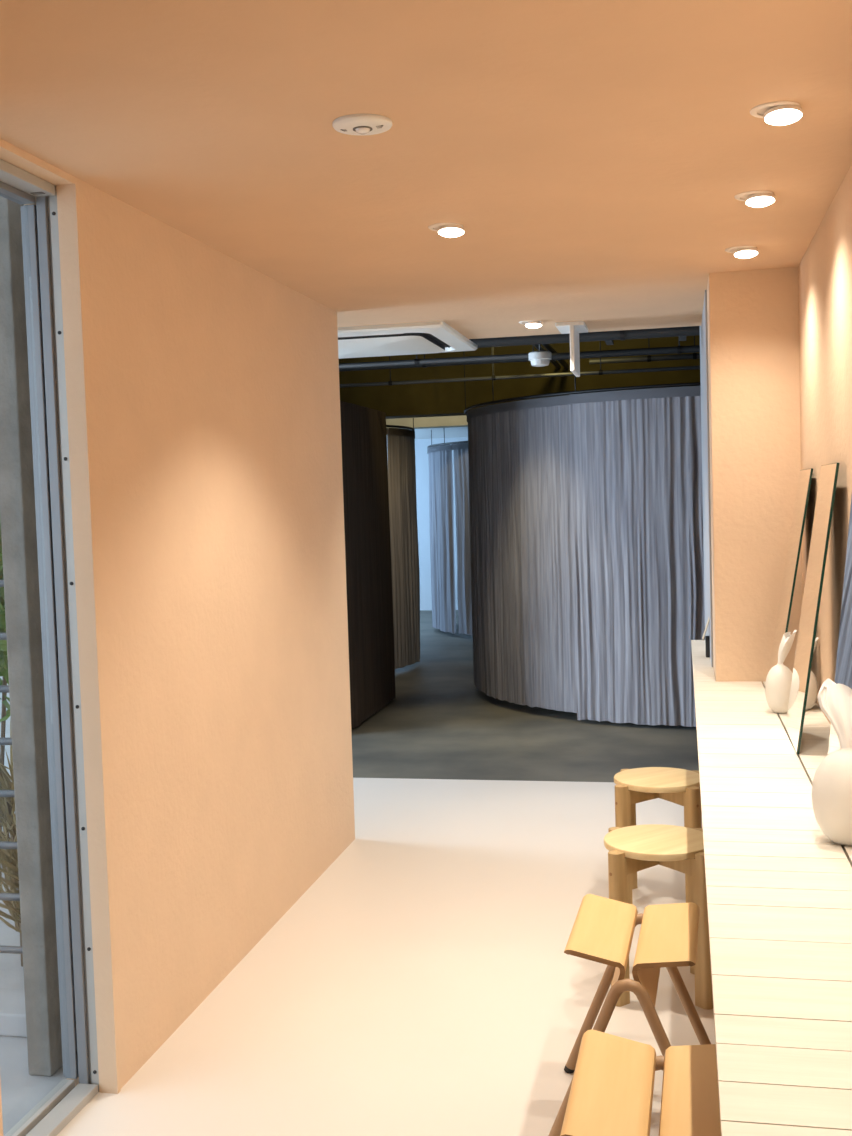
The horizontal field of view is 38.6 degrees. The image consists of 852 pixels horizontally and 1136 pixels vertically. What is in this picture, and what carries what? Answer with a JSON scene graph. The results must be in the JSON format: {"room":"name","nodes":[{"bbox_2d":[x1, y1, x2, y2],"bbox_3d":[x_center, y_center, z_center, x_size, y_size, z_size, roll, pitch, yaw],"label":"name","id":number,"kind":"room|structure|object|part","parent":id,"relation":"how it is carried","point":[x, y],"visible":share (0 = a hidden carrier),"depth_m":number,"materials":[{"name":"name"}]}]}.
{"room":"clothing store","nodes":[
{"label":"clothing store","id":0,"kind":"room"},
{"bbox_2d":[0,676,14,835],"bbox_3d":[-2.239,-0.180,5.449,3.570,2.950,0.105,-1,3,12],"label":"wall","id":1,"kind":"structure","parent":0,"point":[7,728],"depth_m":5.37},
{"bbox_2d":[0,139,76,186],"bbox_3d":[-0.948,-0.898,2.646,0.140,0.017,0.510,-1,3,12],"label":"trim","id":2,"kind":"structure","parent":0,"point":[9,153],"depth_m":2.72,"materials":[{"name":"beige paint"}]},
{"bbox_2d":[0,178,354,1135],"bbox_3d":[-1.127,0.266,1.701,0.140,2.222,7.025,-1,3,12],"label":"wall","id":3,"kind":"structure","parent":0,"point":[214,388],"depth_m":3.61,"materials":[{"name":"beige paint"}]},
{"bbox_2d":[0,159,98,1135],"bbox_3d":[-0.938,0.211,2.717,0.098,2.204,0.515,-1,3,12],"label":"window frame","id":4,"kind":"structure","parent":3,"relation":"in","point":[39,222],"depth_m":2.94,"materials":[{"name":"silver metal"}]},
{"bbox_3d":[-0.997,-0.869,2.649,0.042,0.038,0.493,-1,3,12],"label":"head rail","id":5,"kind":"part","parent":4,"relation":"part of","materials":[{"name":"grey metal"}]},
{"bbox_3d":[-0.935,1.297,2.775,0.032,0.028,0.493,-1,3,12],"label":"sill rail","id":6,"kind":"part","parent":4,"relation":"part of","materials":[{"name":"silver metal"}]},
{"bbox_3d":[-0.879,0.203,2.953,0.024,2.190,0.018,-1,3,12],"label":"jamb frame","id":7,"kind":"part","parent":4,"relation":"part of","materials":[{"name":"grey metal"}]},
{"bbox_2d":[56,183,120,1093],"bbox_3d":[-0.815,0.194,2.941,0.049,2.205,0.015,-1,3,12],"label":"trim","id":8,"kind":"structure","parent":3,"relation":"attached to","point":[68,209],"depth_m":2.93,"materials":[{"name":"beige paint"}]},
{"bbox_2d":[0,610,715,1135],"bbox_3d":[0.513,1.103,6.670,8.200,0.120,17.300,-1,3,12],"label":"floor","id":9,"kind":"structure","parent":0,"point":[424,983],"depth_m":3.80,"materials":[{"name":"white concrete"}]},
{"bbox_2d":[0,522,9,837],"bbox_3d":[-1.776,0.218,4.832,0.842,2.010,0.825,-1,3,12],"label":"shrub","id":10,"kind":"object","parent":9,"relation":"on","point":[5,715],"visible":0.02,"depth_m":4.84,"materials":[{"name":"green plant"}]},
{"bbox_3d":[-1.777,0.369,4.852,0.470,1.707,0.411,-1,3,12],"label":"stem","id":11,"kind":"part","parent":10,"relation":"part of","materials":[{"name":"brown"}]},
{"bbox_2d":[0,519,19,931],"bbox_3d":[-1.415,0.365,4.161,0.723,1.770,0.681,-1,3,12],"label":"shrub","id":12,"kind":"object","parent":9,"relation":"on","point":[3,643],"visible":0.02,"depth_m":4.03,"materials":[{"name":"green plant"}]},
{"bbox_3d":[-1.408,0.503,4.168,0.374,1.494,0.328,-1,3,12],"label":"stem","id":13,"kind":"part","parent":12,"relation":"part of","materials":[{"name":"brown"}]},
{"bbox_2d":[0,719,22,966],"bbox_3d":[-1.278,0.847,3.870,0.495,0.832,0.510,-1,3,12],"label":"dry grass","id":14,"kind":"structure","parent":9,"relation":"on","point":[9,858],"depth_m":3.81,"materials":[{"name":"brown plant"}]},
{"bbox_3d":[-1.267,0.997,3.874,0.122,0.533,0.109,-1,3,12],"label":"stem","id":15,"kind":"part","parent":14,"relation":"part of","materials":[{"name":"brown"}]},
{"bbox_2d":[0,580,22,953],"bbox_3d":[-1.801,0.661,3.698,1.920,1.254,0.030,-1,3,12],"label":"balcony railing","id":16,"kind":"object","parent":9,"relation":"on","point":[3,688],"visible":0.02,"depth_m":3.58,"materials":[{"name":"grey metal"}]},
{"bbox_2d":[0,988,26,1036],"bbox_3d":[-1.856,1.266,3.580,1.640,0.064,0.170,-1,3,12],"label":"concrete curb","id":17,"kind":"object","parent":9,"relation":"on","point":[12,1001],"depth_m":3.35,"materials":[{"name":"grey concrete"}]},
{"bbox_2d":[0,196,62,1075],"bbox_3d":[-1.007,0.069,3.119,0.065,2.453,0.170,-1,3,12],"label":"concrete post","id":18,"kind":"object","parent":9,"relation":"on","point":[17,491],"visible":0.43,"depth_m":3.05,"materials":[{"name":"grey concrete"}]},
{"bbox_2d":[548,894,710,1135],"bbox_3d":[0.481,1.039,2.776,0.399,0.467,0.445,-1,3,14],"label":"stool","id":19,"kind":"object","parent":9,"relation":"on","point":[602,931],"visible":0.88,"depth_m":2.72,"materials":[{"name":"brown wood"}]},
{"bbox_3d":[0.432,1.071,2.577,0.388,0.406,0.031,-1,3,14],"label":"leg frame","id":20,"kind":"part","parent":19,"relation":"part of","materials":[{"name":"brown wood"}]},
{"bbox_3d":[0.531,1.044,2.977,0.388,0.406,0.031,-1,3,14],"label":"leg frame","id":21,"kind":"part","parent":19,"relation":"part of","materials":[{"name":"brown wood"}]},
{"bbox_2d":[560,1029,720,1135],"bbox_3d":[0.388,1.085,2.026,0.399,0.467,0.445,-1,3,13],"label":"stool","id":22,"kind":"object","parent":9,"relation":"on","point":[611,1094],"visible":0.86,"depth_m":2.02,"materials":[{"name":"brown wood"}]},
{"bbox_3d":[0.434,1.091,2.228,0.388,0.406,0.031,-1,3,13],"label":"leg frame","id":23,"kind":"part","parent":22,"relation":"part of","materials":[{"name":"brown wood"}]},
{"bbox_2d":[614,767,701,903],"bbox_3d":[0.822,0.951,4.276,0.310,0.440,0.310,-1,3,8],"label":"round stool","id":24,"kind":"object","parent":9,"relation":"on","point":[681,787],"visible":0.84,"depth_m":4.18,"materials":[{"name":"brown wood"}]},
{"bbox_3d":[0.677,0.964,4.189,0.046,0.433,0.038,-4,4,-31],"label":"leg","id":25,"kind":"part","parent":24,"relation":"part of","materials":[{"name":"brown wood"}]},
{"bbox_3d":[0.735,0.949,4.420,0.038,0.433,0.046,-4,4,-31],"label":"leg","id":26,"kind":"part","parent":24,"relation":"part of","materials":[{"name":"brown wood"}]},
{"bbox_3d":[0.817,0.781,4.266,0.291,0.053,0.025,-4,4,-31],"label":"cross rail","id":27,"kind":"part","parent":24,"relation":"part of","materials":[{"name":"brown wood"}]},
{"bbox_3d":[0.815,0.742,4.263,0.310,0.022,0.310,-4,4,-31],"label":"seat","id":28,"kind":"part","parent":24,"relation":"part of","materials":[{"name":"brown wood"}]},
{"bbox_3d":[0.817,0.781,4.266,0.025,0.053,0.291,-4,4,-31],"label":"cross rail","id":29,"kind":"part","parent":24,"relation":"part of","materials":[{"name":"brown wood"}]},
{"bbox_3d":[0.909,0.960,4.131,0.038,0.433,0.046,-4,4,-31],"label":"leg","id":30,"kind":"part","parent":24,"relation":"part of","materials":[{"name":"brown wood"}]},
{"bbox_3d":[0.967,0.945,4.363,0.046,0.433,0.038,-4,4,-31],"label":"leg","id":31,"kind":"part","parent":24,"relation":"part of","materials":[{"name":"brown wood"}]},
{"bbox_2d":[604,824,712,1009],"bbox_3d":[0.675,0.999,3.518,0.310,0.440,0.310,-2,3,4],"label":"round stool","id":32,"kind":"object","parent":9,"relation":"on","point":[632,849],"visible":0.78,"depth_m":3.40,"materials":[{"name":"brown wood"}]},
{"bbox_3d":[0.576,0.998,3.655,0.038,0.433,0.046,-4,4,-36],"label":"leg","id":33,"kind":"part","parent":32,"relation":"part of","materials":[{"name":"brown wood"}]},
{"bbox_3d":[0.539,1.012,3.419,0.046,0.433,0.038,-4,4,-36],"label":"leg","id":34,"kind":"part","parent":32,"relation":"part of","materials":[{"name":"brown wood"}]},
{"bbox_3d":[0.670,0.829,3.508,0.291,0.053,0.025,-4,4,-36],"label":"cross rail","id":35,"kind":"part","parent":32,"relation":"part of","materials":[{"name":"brown wood"}]},
{"bbox_3d":[0.669,0.790,3.506,0.310,0.022,0.310,-4,4,-36],"label":"seat","id":36,"kind":"part","parent":32,"relation":"part of","materials":[{"name":"brown wood"}]},
{"bbox_3d":[0.670,0.829,3.508,0.025,0.053,0.291,-4,4,-36],"label":"cross rail","id":37,"kind":"part","parent":32,"relation":"part of","materials":[{"name":"brown wood"}]},
{"bbox_3d":[0.812,0.993,3.617,0.046,0.433,0.038,-4,4,-36],"label":"leg","id":38,"kind":"part","parent":32,"relation":"part of","materials":[{"name":"brown wood"}]},
{"bbox_3d":[0.775,1.007,3.382,0.038,0.433,0.046,-4,4,-36],"label":"leg","id":39,"kind":"part","parent":32,"relation":"part of","materials":[{"name":"brown wood"}]},
{"bbox_2d":[0,0,851,338],"bbox_3d":[-1.773,-0.898,2.328,5.600,0.070,8.130,-1,3,12],"label":"ceiling","id":40,"kind":"structure","parent":0,"point":[592,158],"depth_m":2.63,"materials":[{"name":"white paint"}]},
{"bbox_2d":[332,114,391,134],"bbox_3d":[-0.132,-0.914,2.529,0.125,0.022,0.125,-1,3,12],"label":"smoke detector","id":41,"kind":"object","parent":40,"relation":"in","point":[352,124],"visible":1,"depth_m":2.50,"materials":[{"name":"white plastic"}]},
{"bbox_2d":[337,321,477,358],"bbox_3d":[-0.292,-1.095,5.961,0.950,0.047,0.950,-1,3,12],"label":"air conditioner","id":42,"kind":"object","parent":40,"relation":"attached to","point":[434,336],"visible":0.53,"depth_m":5.72,"materials":[{"name":"white plastic"}]},
{"bbox_2d":[338,336,444,358],"bbox_3d":[-0.291,-1.076,5.962,0.676,0.009,0.676,-1,3,12],"label":"grille","id":43,"kind":"object","parent":42,"relation":"attached to","point":[357,346],"depth_m":5.89,"materials":[{"name":"white plastic"}]},
{"bbox_2d":[428,222,464,236],"bbox_3d":[0.059,-0.974,3.519,0.106,0.029,0.102,-1,3,12],"label":"recessed light","id":44,"kind":"object","parent":40,"relation":"in","point":[448,229],"visible":1,"depth_m":3.49,"materials":[{"name":"beige plastic"}]},
{"bbox_2d":[519,320,541,327],"bbox_3d":[0.473,-1.101,5.511,0.106,0.029,0.102,-1,3,12],"label":"recessed light","id":45,"kind":"object","parent":40,"relation":"in","point":[528,323],"visible":1,"depth_m":5.48,"materials":[{"name":"beige plastic"}]},
{"bbox_2d":[555,321,587,376],"bbox_3d":[0.686,-1.020,5.688,0.130,0.225,0.300,-1,3,12],"label":"exit sign","id":46,"kind":"object","parent":40,"relation":"hanging from","point":[574,328],"visible":1,"depth_m":5.58,"materials":[{"name":"white plastic"}]},
{"bbox_3d":[0.683,-1.123,5.682,0.130,0.018,0.280,-1,3,12],"label":"ceiling plate","id":47,"kind":"part","parent":46,"relation":"part of","materials":[{"name":"white plastic"}]},
{"bbox_3d":[0.696,-1.011,5.686,0.020,0.207,0.300,-1,3,12],"label":"sign panel","id":48,"kind":"part","parent":46,"relation":"part of","materials":[{"name":"white plastic"}]},
{"bbox_2d":[725,246,757,257],"bbox_3d":[1.033,-1.031,3.983,0.106,0.029,0.102,-1,3,12],"label":"recessed light","id":49,"kind":"object","parent":40,"relation":"in","point":[739,251],"visible":1,"depth_m":3.96,"materials":[{"name":"beige plastic"}]},
{"bbox_2d":[734,190,774,206],"bbox_3d":[0.881,-0.984,3.258,0.106,0.029,0.102,-1,3,12],"label":"recessed light","id":50,"kind":"object","parent":40,"relation":"in","point":[761,198],"visible":1,"depth_m":3.23,"materials":[{"name":"beige plastic"}]},
{"bbox_2d":[750,101,802,124],"bbox_3d":[0.726,-0.937,2.521,0.106,0.029,0.102,-1,3,12],"label":"recessed light","id":51,"kind":"object","parent":40,"relation":"in","point":[778,112],"visible":1,"depth_m":2.50,"materials":[{"name":"beige plastic"}]},
{"bbox_2d":[386,415,467,428],"bbox_3d":[1.478,-1.755,11.480,8.200,0.730,0.250,-1,3,12],"label":"wall","id":52,"kind":"structure","parent":0,"point":[442,421],"depth_m":11.68,"materials":[{"name":"beige paint"}]},
{"bbox_2d":[387,437,467,609],"bbox_3d":[2.207,-0.923,15.091,8.500,2.850,0.100,-1,3,12],"label":"wall","id":53,"kind":"structure","parent":0,"point":[421,456],"depth_m":15.52,"materials":[{"name":"white"}]},
{"bbox_2d":[410,427,467,438],"bbox_3d":[1.866,-1.611,13.301,8.200,0.070,3.450,-1,3,12],"label":"ceiling","id":54,"kind":"structure","parent":0,"point":[452,432],"depth_m":14.18,"materials":[{"name":"white paint"}]},
{"bbox_2d":[427,430,467,447],"bbox_3d":[0.732,-1.383,12.428,0.941,0.215,2.790,-5,4,-40],"label":"rail","id":55,"kind":"object","parent":54,"relation":"hanging from","point":[444,443],"visible":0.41,"depth_m":12.42,"materials":[{"name":"black metal"}]},
{"bbox_2d":[427,444,455,633],"bbox_3d":[0.151,-0.328,13.100,0.228,1.930,1.492,-2,3,-3],"label":"curtain","id":56,"kind":"object","parent":55,"relation":"hanging from","point":[441,514],"visible":1,"depth_m":12.57,"materials":[{"name":"grey fabric"}]},
{"bbox_2d":[452,443,471,634],"bbox_3d":[1.104,-0.288,11.892,1.840,1.930,0.342,-1,4,20],"label":"curtain","id":57,"kind":"object","parent":55,"relation":"hanging from","point":[460,451],"visible":0.09,"depth_m":12.24,"materials":[{"name":"grey fabric"}]},
{"bbox_2d":[339,335,699,418],"bbox_3d":[1.072,-1.621,9.551,8.200,0.750,0.300,-1,3,12],"label":"ceiling","id":58,"kind":"structure","parent":0,"point":[443,398],"depth_m":9.53,"materials":[{"name":"black paint"}]},
{"bbox_2d":[542,344,568,368],"bbox_3d":[0.747,-1.454,7.782,0.040,0.038,3.290,-1,3,12],"label":"pipe","id":59,"kind":"object","parent":58,"relation":"attached to","point":[548,347],"visible":0.34,"depth_m":8.36,"materials":[{"name":"black metal"}]},
{"bbox_2d":[700,267,801,683],"bbox_3d":[1.479,-0.337,5.317,0.497,2.850,1.865,-1,3,12],"label":"wall","id":60,"kind":"structure","parent":0,"point":[753,315],"depth_m":4.42,"materials":[{"name":"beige paint"}]},
{"bbox_2d":[701,290,712,666],"bbox_3d":[1.235,-0.014,5.320,0.006,2.220,1.000,-1,3,12],"label":"trim","id":61,"kind":"structure","parent":60,"relation":"attached to","point":[704,331],"depth_m":5.03,"materials":[{"name":"grey"}]},
{"bbox_2d":[798,164,851,724],"bbox_3d":[0.905,0.198,1.794,0.180,2.222,8.051,-1,3,12],"label":"wall","id":62,"kind":"structure","parent":0,"point":[825,269],"depth_m":3.53,"materials":[{"name":"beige paint"}]},
{"bbox_2d":[691,640,851,1135],"bbox_3d":[0.787,0.689,2.571,0.389,0.300,6.459,-1,3,12],"label":"countertop","id":63,"kind":"structure","parent":62,"relation":"attached to","point":[779,890],"depth_m":2.00,"materials":[{"name":"grey cream-white painted wood planks"}]},
{"bbox_2d":[702,617,709,656],"bbox_3d":[1.192,0.293,5.169,0.032,0.168,0.110,-1,3,12],"label":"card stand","id":64,"kind":"object","parent":63,"relation":"on","point":[707,638],"visible":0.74,"depth_m":5.14,"materials":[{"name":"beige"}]},
{"bbox_2d":[765,630,796,713],"bbox_3d":[1.114,0.326,3.825,0.095,0.261,0.095,1,4,40],"label":"vase","id":65,"kind":"object","parent":63,"relation":"on","point":[779,677],"visible":0.94,"depth_m":3.80,"materials":[{"name":"white ceramic"}]},
{"bbox_2d":[768,468,812,671],"bbox_3d":[1.221,0.053,4.098,0.133,0.766,0.380,-1,3,12],"label":"leaning mirror","id":66,"kind":"object","parent":63,"relation":"on","point":[805,476],"visible":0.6,"depth_m":4.06,"materials":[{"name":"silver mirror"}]},
{"bbox_2d":[806,637,817,709],"bbox_3d":[1.205,0.336,3.873,0.084,0.229,0.084,1,4,40],"label":"vase","id":67,"kind":"object","parent":63,"relation":"on","point":[813,684],"visible":0.14,"depth_m":3.84,"materials":[{"name":"white ceramic"}]},
{"bbox_2d":[785,463,839,753],"bbox_3d":[1.067,0.099,3.373,0.117,0.768,0.365,-1,3,12],"label":"leaning mirror","id":68,"kind":"object","parent":63,"relation":"on","point":[828,477],"visible":1,"depth_m":3.32,"materials":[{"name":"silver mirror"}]},
{"bbox_2d":[812,679,851,844],"bbox_3d":[0.838,0.387,2.413,0.139,0.318,0.139,1,4,37],"label":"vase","id":69,"kind":"object","parent":63,"relation":"on","point":[832,780],"visible":1,"depth_m":2.39,"materials":[{"name":"white ceramic"}]},
{"bbox_2d":[828,497,851,753],"bbox_3d":[0.945,0.141,2.673,0.083,0.772,0.380,-1,3,10],"label":"leaning mirror","id":70,"kind":"object","parent":63,"relation":"on","point":[843,673],"visible":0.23,"depth_m":2.79,"materials":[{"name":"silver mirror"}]},
{"bbox_3d":[1.092,-2.069,9.928,8.500,0.100,10.500,-1,3,12],"label":"ceiling","id":71,"kind":"structure","parent":0,"visible":0},
{"bbox_2d":[340,401,395,728],"bbox_3d":[-1.625,-0.019,8.328,2.573,2.041,1.512,-1,3,12],"label":"curtain","id":72,"kind":"object","parent":71,"relation":"hanging from","point":[363,429],"visible":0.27,"depth_m":7.98,"materials":[{"name":"brown fabric"}]},
{"bbox_2d":[386,418,414,430],"bbox_3d":[-0.756,-1.559,10.087,2.183,0.822,0.843,-5,5,-43],"label":"rail","id":73,"kind":"object","parent":71,"relation":"hanging from","point":[392,426],"visible":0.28,"depth_m":10.17,"materials":[{"name":"black metal"}]},
{"bbox_2d":[387,428,419,668],"bbox_3d":[-0.163,-0.190,10.617,0.191,2.000,1.192,-2,3,4],"label":"curtain","id":74,"kind":"object","parent":73,"relation":"hanging from","point":[400,442],"visible":0.99,"depth_m":10.23,"materials":[{"name":"beige fabric"}]},
{"bbox_2d":[339,353,527,367],"bbox_3d":[-0.282,-1.499,7.131,1.750,0.632,0.036,-1,3,12],"label":"pipe","id":75,"kind":"object","parent":71,"relation":"hanging from","point":[416,361],"visible":0.71,"depth_m":7.07,"materials":[{"name":"black metal"}]},
{"bbox_2d":[339,341,699,371],"bbox_3d":[0.766,-1.588,7.621,7.400,0.575,0.052,-1,3,12],"label":"pipe","id":76,"kind":"object","parent":71,"relation":"hanging from","point":[679,349],"visible":0.29,"depth_m":7.57,"materials":[{"name":"grey metal"}]},
{"bbox_2d":[534,344,560,368],"bbox_3d":[0.688,-1.453,7.795,0.036,0.034,3.290,-1,3,12],"label":"pipe","id":77,"kind":"object","parent":76,"relation":"attached to","point":[555,363],"visible":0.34,"depth_m":8.92,"materials":[{"name":"black metal"}]},
{"bbox_2d":[339,341,699,387],"bbox_3d":[0.829,-1.569,7.916,7.400,0.650,0.032,-1,3,12],"label":"pipe","id":78,"kind":"object","parent":71,"relation":"hanging from","point":[600,372],"visible":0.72,"depth_m":7.98,"materials":[{"name":"black metal"}]},
{"bbox_2d":[528,344,551,366],"bbox_3d":[0.643,-1.493,6.936,0.132,0.678,0.132,-1,3,12],"label":"smoke detector","id":79,"kind":"object","parent":71,"relation":"hanging from","point":[539,358],"visible":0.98,"depth_m":6.91,"materials":[{"name":"white plastic"}]},
{"bbox_2d":[463,347,700,413],"bbox_3d":[1.328,-1.516,8.011,3.322,0.798,1.361,1,4,38],"label":"rail","id":80,"kind":"object","parent":71,"relation":"hanging from","point":[694,383],"visible":0.57,"depth_m":7.51,"materials":[{"name":"black metal"}]},
{"bbox_3d":[0.282,-1.549,8.981,0.007,0.780,0.008,-1,3,12],"label":"hanger rod","id":81,"kind":"part","parent":80,"relation":"part of","materials":[{"name":"black metal"}]},
{"bbox_3d":[0.436,-1.502,8.083,0.007,0.780,0.008,-1,3,12],"label":"hanger rod","id":82,"kind":"part","parent":80,"relation":"part of","materials":[{"name":"black metal"}]},
{"bbox_2d":[466,395,576,712],"bbox_3d":[0.551,-0.117,8.529,0.364,1.999,2.052,-3,3,-14],"label":"curtain","id":83,"kind":"object","parent":80,"relation":"hanging from","point":[520,454],"visible":1,"depth_m":7.93,"materials":[{"name":"grey fabric"}]},
{"bbox_2d":[569,386,704,726],"bbox_3d":[1.958,-0.078,7.362,2.095,2.030,0.369,-2,3,2],"label":"curtain","id":84,"kind":"object","parent":80,"relation":"hanging from","point":[637,453],"visible":0.52,"depth_m":7.35,"materials":[{"name":"grey fabric"}]},
{"bbox_2d":[469,326,699,347],"bbox_3d":[0.571,-1.522,6.694,7.400,0.587,0.078,-1,3,12],"label":"pipe","id":85,"kind":"object","parent":71,"relation":"hanging from","point":[690,330],"visible":0.24,"depth_m":6.61,"materials":[{"name":"grey metal"}]},
{"bbox_2d":[589,336,699,363],"bbox_3d":[2.817,-1.684,7.900,3.500,0.541,0.044,-1,3,12],"label":"pipe","id":86,"kind":"object","parent":71,"relation":"hanging from","point":[648,358],"visible":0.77,"depth_m":8.19,"materials":[{"name":"black metal"}]},
{"bbox_2d":[605,336,685,344],"bbox_3d":[2.550,-1.606,6.681,3.520,0.540,0.380,-1,3,12],"label":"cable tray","id":87,"kind":"object","parent":71,"relation":"hanging from","point":[681,338],"visible":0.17,"depth_m":7.05,"materials":[{"name":"black metal"}]}
]}

